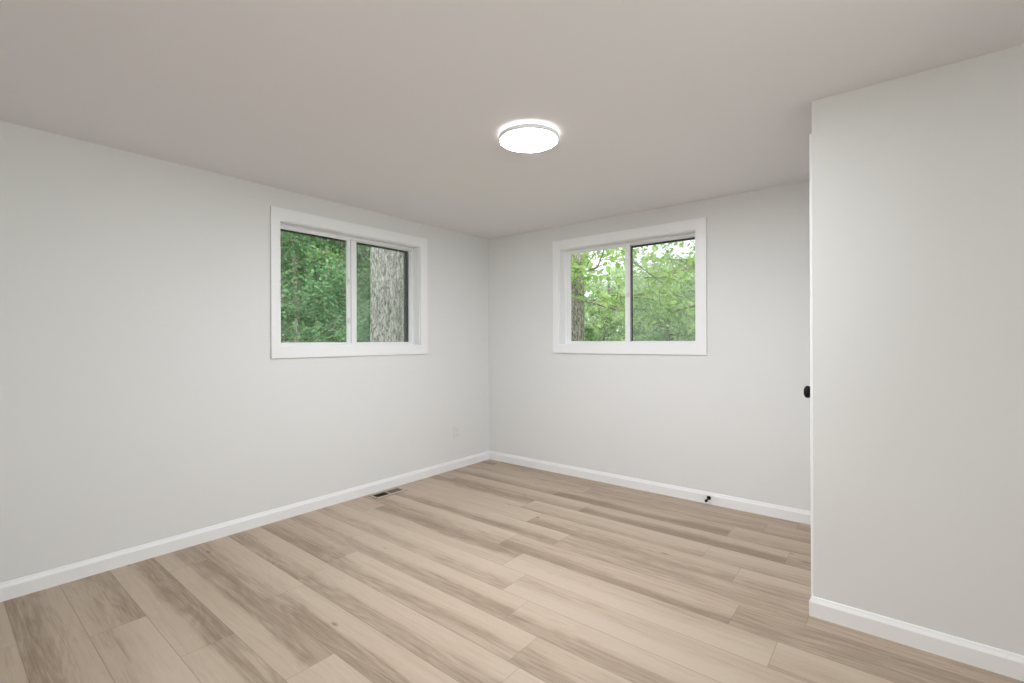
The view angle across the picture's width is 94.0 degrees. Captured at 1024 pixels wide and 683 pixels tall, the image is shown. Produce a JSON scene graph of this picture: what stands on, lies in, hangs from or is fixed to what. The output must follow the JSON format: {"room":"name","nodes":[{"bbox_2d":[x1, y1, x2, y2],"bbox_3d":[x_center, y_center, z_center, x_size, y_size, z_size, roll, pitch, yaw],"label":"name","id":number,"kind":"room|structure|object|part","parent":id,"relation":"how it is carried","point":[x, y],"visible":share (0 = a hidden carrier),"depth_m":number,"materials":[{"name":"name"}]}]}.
{"room":"empty bedroom","nodes":[
{"label":"empty bedroom","id":0,"kind":"room"},
{"bbox_2d":[0,120,488,582],"bbox_3d":[-1.794,0.116,3.482,0.200,2.450,5.050,0,0,39],"label":"wall","id":1,"kind":"structure","parent":0,"point":[144,399],"depth_m":2.94,"materials":[{"name":"white paint"}]},
{"bbox_2d":[0,451,489,601],"bbox_3d":[-1.737,1.246,3.377,0.015,0.090,4.750,0,0,39],"label":"baseboard","id":2,"kind":"structure","parent":1,"relation":"attached to","point":[18,587],"depth_m":3.05,"materials":[{"name":"white paint"}]},
{"bbox_2d":[270,206,427,357],"bbox_3d":[-1.337,-0.425,4.028,0.206,1.088,1.451,0,0,39],"label":"window","id":3,"kind":"structure","parent":1,"relation":"in","point":[415,252],"depth_m":4.00,"materials":[{"name":"white paint"}]},
{"bbox_3d":[-1.554,-0.418,3.776,0.019,0.881,0.616,0,0,39],"label":"sash","id":4,"kind":"part","parent":3,"relation":"part of","materials":[{"name":"white plastic"}]},
{"bbox_3d":[-1.385,-0.425,4.056,0.025,0.914,1.295,0,0,39],"label":"frame","id":5,"kind":"part","parent":3,"relation":"part of","materials":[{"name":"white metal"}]},
{"bbox_3d":[-1.355,-0.425,4.032,0.048,0.907,1.287,0,0,39],"label":"frame","id":6,"kind":"part","parent":3,"relation":"part of","materials":[{"name":"white plastic"}]},
{"bbox_3d":[-1.174,-0.423,4.274,0.016,0.887,0.659,0,0,39],"label":"sash","id":7,"kind":"part","parent":3,"relation":"part of","materials":[{"name":"white plastic"}]},
{"bbox_2d":[0,0,1023,238],"bbox_3d":[0.143,-1.175,1.907,5.200,0.120,5.050,0,0,39],"label":"ceiling","id":8,"kind":"structure","parent":0,"point":[396,108],"depth_m":2.07,"materials":[{"name":"white paint"}]},
{"bbox_2d":[499,122,558,152],"bbox_3d":[0.090,-1.097,2.569,0.322,0.038,0.322,0,0,39],"label":"ceiling light","id":9,"kind":"object","parent":8,"relation":"in","point":[526,137],"visible":1,"depth_m":2.52,"materials":[{"name":"white plastic"}]},
{"bbox_2d":[0,459,1023,682],"bbox_3d":[0.163,1.310,1.810,4.960,0.050,4.810,0,0,39],"label":"floor","id":10,"kind":"structure","parent":0,"point":[487,571],"depth_m":2.34,"materials":[{"name":"brown wood"}]},
{"bbox_2d":[368,487,406,498],"bbox_3d":[-1.053,1.285,4.057,0.140,0.006,0.312,0,0,39],"label":"floor vent","id":11,"kind":"object","parent":10,"relation":"in","point":[385,493],"visible":1,"depth_m":4.05,"materials":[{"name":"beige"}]},
{"bbox_2d":[489,180,810,510],"bbox_3d":[1.753,0.102,3.728,5.000,2.450,0.200,0,0,39],"label":"wall","id":12,"kind":"structure","parent":0,"point":[733,420],"depth_m":3.83,"materials":[{"name":"white paint"}]},
{"bbox_2d":[552,217,706,354],"bbox_3d":[1.028,-0.435,4.297,1.456,1.088,0.206,0,0,39],"label":"window","id":13,"kind":"structure","parent":12,"relation":"in","point":[691,229],"depth_m":4.27,"materials":[{"name":"white paint"}]},
{"bbox_3d":[0.798,-0.428,4.498,0.674,0.881,0.016,0,0,39],"label":"sash","id":14,"kind":"part","parent":13,"relation":"part of","materials":[{"name":"white plastic"}]},
{"bbox_3d":[1.032,-0.435,4.316,1.292,0.908,0.048,0,0,39],"label":"frame","id":15,"kind":"part","parent":13,"relation":"part of","materials":[{"name":"white plastic"}]},
{"bbox_3d":[1.287,-0.433,4.125,0.630,0.887,0.016,0,0,39],"label":"sash","id":16,"kind":"part","parent":13,"relation":"part of","materials":[{"name":"white plastic"}]},
{"bbox_3d":[1.314,-0.425,4.130,0.615,0.880,0.015,0,0,39],"label":"frame","id":17,"kind":"part","parent":13,"relation":"part of","materials":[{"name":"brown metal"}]},
{"bbox_2d":[489,451,810,524],"bbox_3d":[0.980,1.234,4.222,3.171,0.090,0.015,0,0,39],"label":"baseboard","id":18,"kind":"structure","parent":12,"relation":"attached to","point":[771,510],"depth_m":3.97,"materials":[{"name":"white paint"}]},
{"bbox_2d":[811,44,1023,655],"bbox_3d":[2.478,0.074,2.186,1.731,2.402,1.286,0,0,39],"label":"wall","id":19,"kind":"structure","parent":0,"point":[918,178],"depth_m":1.98,"materials":[{"name":"white paint"}]},
{"bbox_2d":[804,134,812,595],"bbox_3d":[1.712,0.147,2.577,0.156,2.262,0.878,0,0,39],"label":"door","id":20,"kind":"structure","parent":19,"relation":"in","point":[807,389],"depth_m":2.25,"materials":[{"name":"white paint"}]},
{"bbox_3d":[1.480,0.250,2.360,0.068,0.062,0.062,0,0,39],"label":"knob","id":21,"kind":"part","parent":20,"relation":"part of","materials":[{"name":"black metal"}]},
{"bbox_3d":[1.690,0.147,2.595,0.012,2.262,0.878,0,0,39],"label":"casing","id":22,"kind":"part","parent":20,"relation":"part of","materials":[{"name":"white paint"}]},
{"bbox_2d":[809,594,1023,681],"bbox_3d":[2.076,1.232,1.695,1.744,0.090,0.039,0,0,39],"label":"baseboard","id":23,"kind":"structure","parent":19,"relation":"attached to","point":[1009,664],"depth_m":1.98,"materials":[{"name":"white paint"}]},
{"label":"outside","id":24,"kind":"structure","parent":0,"visible":0},
{"bbox_3d":[9.201,1.536,16.877,80.000,0.100,90.000,0,0,39],"label":"ground","id":25,"kind":"structure","parent":24,"visible":0},
{"bbox_2d":[280,234,358,342],"bbox_3d":[-4.903,-1.070,9.502,3.888,5.791,3.764,0,0,7],"label":"leafy tree","id":26,"kind":"object","parent":25,"relation":"on","point":[286,268],"visible":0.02,"depth_m":8.79,"materials":[{"name":"green plant"}]},
{"bbox_2d":[281,247,359,342],"bbox_3d":[-7.580,-2.742,16.606,6.573,9.417,5.947,0,0,24],"label":"dense tree","id":27,"kind":"object","parent":25,"relation":"on","point":[285,330],"visible":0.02,"depth_m":15.80,"materials":[{"name":"green plant"}]},
{"bbox_2d":[280,231,370,342],"bbox_3d":[-3.917,-1.814,8.574,4.299,6.724,4.380,0,0,5],"label":"leafy tree","id":28,"kind":"object","parent":25,"relation":"on","point":[320,290],"visible":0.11,"depth_m":7.90,"materials":[{"name":"green plant"}]},
{"bbox_2d":[280,235,370,342],"bbox_3d":[-3.122,-1.077,9.223,3.764,5.791,3.888,0,0,15],"label":"leafy tree","id":29,"kind":"object","parent":25,"relation":"on","point":[328,253],"visible":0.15,"depth_m":8.58,"materials":[{"name":"green plant"}]},
{"bbox_2d":[280,231,370,339],"bbox_3d":[-5.034,-2.486,11.431,5.930,8.076,6.206,0,0,19],"label":"leafy tree","id":30,"kind":"object","parent":25,"relation":"on","point":[318,240],"visible":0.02,"depth_m":8.78,"materials":[{"name":"green plant"}]},
{"bbox_2d":[281,241,369,339],"bbox_3d":[-6.416,-2.481,12.025,6.206,8.076,5.930,0,0,12],"label":"leafy tree","id":31,"kind":"object","parent":25,"relation":"on","point":[285,241],"visible":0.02,"depth_m":12.75,"materials":[{"name":"green plant"}]},
{"bbox_2d":[281,253,369,298],"bbox_3d":[-2.888,-2.497,13.755,6.206,8.076,5.930,0,0,-3],"label":"leafy tree","id":32,"kind":"object","parent":25,"relation":"on","point":[300,253],"visible":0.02,"depth_m":12.05,"materials":[{"name":"green plant"}]},
{"bbox_2d":[281,239,370,341],"bbox_3d":[-2.968,-1.820,10.737,4.380,6.724,4.299,0,0,-18],"label":"leafy tree","id":33,"kind":"object","parent":25,"relation":"on","point":[368,252],"visible":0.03,"depth_m":9.25,"materials":[{"name":"green plant"}]},
{"bbox_2d":[282,241,369,331],"bbox_3d":[-4.256,-2.491,14.029,5.930,8.076,6.206,0,0,5],"label":"leafy tree","id":34,"kind":"object","parent":25,"relation":"on","point":[336,241],"visible":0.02,"depth_m":13.39,"materials":[{"name":"green plant"}]},
{"bbox_2d":[370,247,403,341],"bbox_3d":[-1.689,-1.962,6.534,0.689,7.000,0.726,0,0,39],"label":"tree","id":35,"kind":"object","parent":25,"relation":"on","point":[386,278],"visible":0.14,"depth_m":6.30,"materials":[{"name":"grey plant"}]},
{"bbox_2d":[571,253,584,340],"bbox_3d":[0.995,-1.974,8.137,0.598,7.000,0.570,0,0,39],"label":"tree","id":36,"kind":"object","parent":25,"relation":"on","point":[577,305],"visible":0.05,"depth_m":7.92,"materials":[{"name":"brown plant"}]},
{"bbox_2d":[584,273,636,340],"bbox_3d":[2.391,-0.305,17.754,4.398,5.077,4.556,0,0,-21],"label":"leafy tree","id":37,"kind":"object","parent":25,"relation":"on","point":[587,329],"visible":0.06,"depth_m":16.86,"materials":[{"name":"green plant"}]},
{"bbox_2d":[584,264,664,340],"bbox_3d":[3.311,-0.307,16.286,4.398,5.077,4.556,0,0,-34],"label":"leafy tree","id":38,"kind":"object","parent":25,"relation":"on","point":[616,335],"visible":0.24,"depth_m":15.80,"materials":[{"name":"green plant"}]},
{"bbox_2d":[592,294,657,340],"bbox_3d":[5.437,-0.322,23.345,4.398,5.077,4.556,0,0,27],"label":"leafy tree","id":39,"kind":"object","parent":25,"relation":"on","point":[648,294],"visible":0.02,"depth_m":23.20,"materials":[{"name":"green plant"}]},
{"bbox_2d":[571,243,693,331],"bbox_3d":[0.114,-2.505,8.949,5.930,8.076,6.206,0,0,26],"label":"leafy tree","id":40,"kind":"object","parent":25,"relation":"on","point":[577,265],"visible":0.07,"depth_m":8.22,"materials":[{"name":"green plant"}]},
{"bbox_2d":[584,239,694,331],"bbox_3d":[4.497,-2.522,8.568,6.206,8.076,5.930,0,0,-16],"label":"leafy tree","id":41,"kind":"object","parent":25,"relation":"on","point":[690,262],"visible":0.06,"depth_m":8.80,"materials":[{"name":"green plant"}]},
{"bbox_2d":[589,263,694,340],"bbox_3d":[4.502,-0.313,17.416,4.398,5.077,4.556,0,0,14],"label":"leafy tree","id":42,"kind":"object","parent":25,"relation":"on","point":[636,331],"visible":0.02,"depth_m":16.85,"materials":[{"name":"green plant"}]},
{"bbox_2d":[602,254,694,340],"bbox_3d":[5.048,-0.313,15.073,4.556,5.077,4.398,0,0,-28],"label":"leafy tree","id":43,"kind":"object","parent":25,"relation":"on","point":[690,289],"visible":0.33,"depth_m":14.88,"materials":[{"name":"green plant"}]},
{"bbox_2d":[639,269,694,340],"bbox_3d":[6.455,-0.320,16.436,4.556,5.077,4.398,0,0,21],"label":"leafy tree","id":44,"kind":"object","parent":25,"relation":"on","point":[681,325],"visible":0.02,"depth_m":16.14,"materials":[{"name":"green plant"}]}
]}

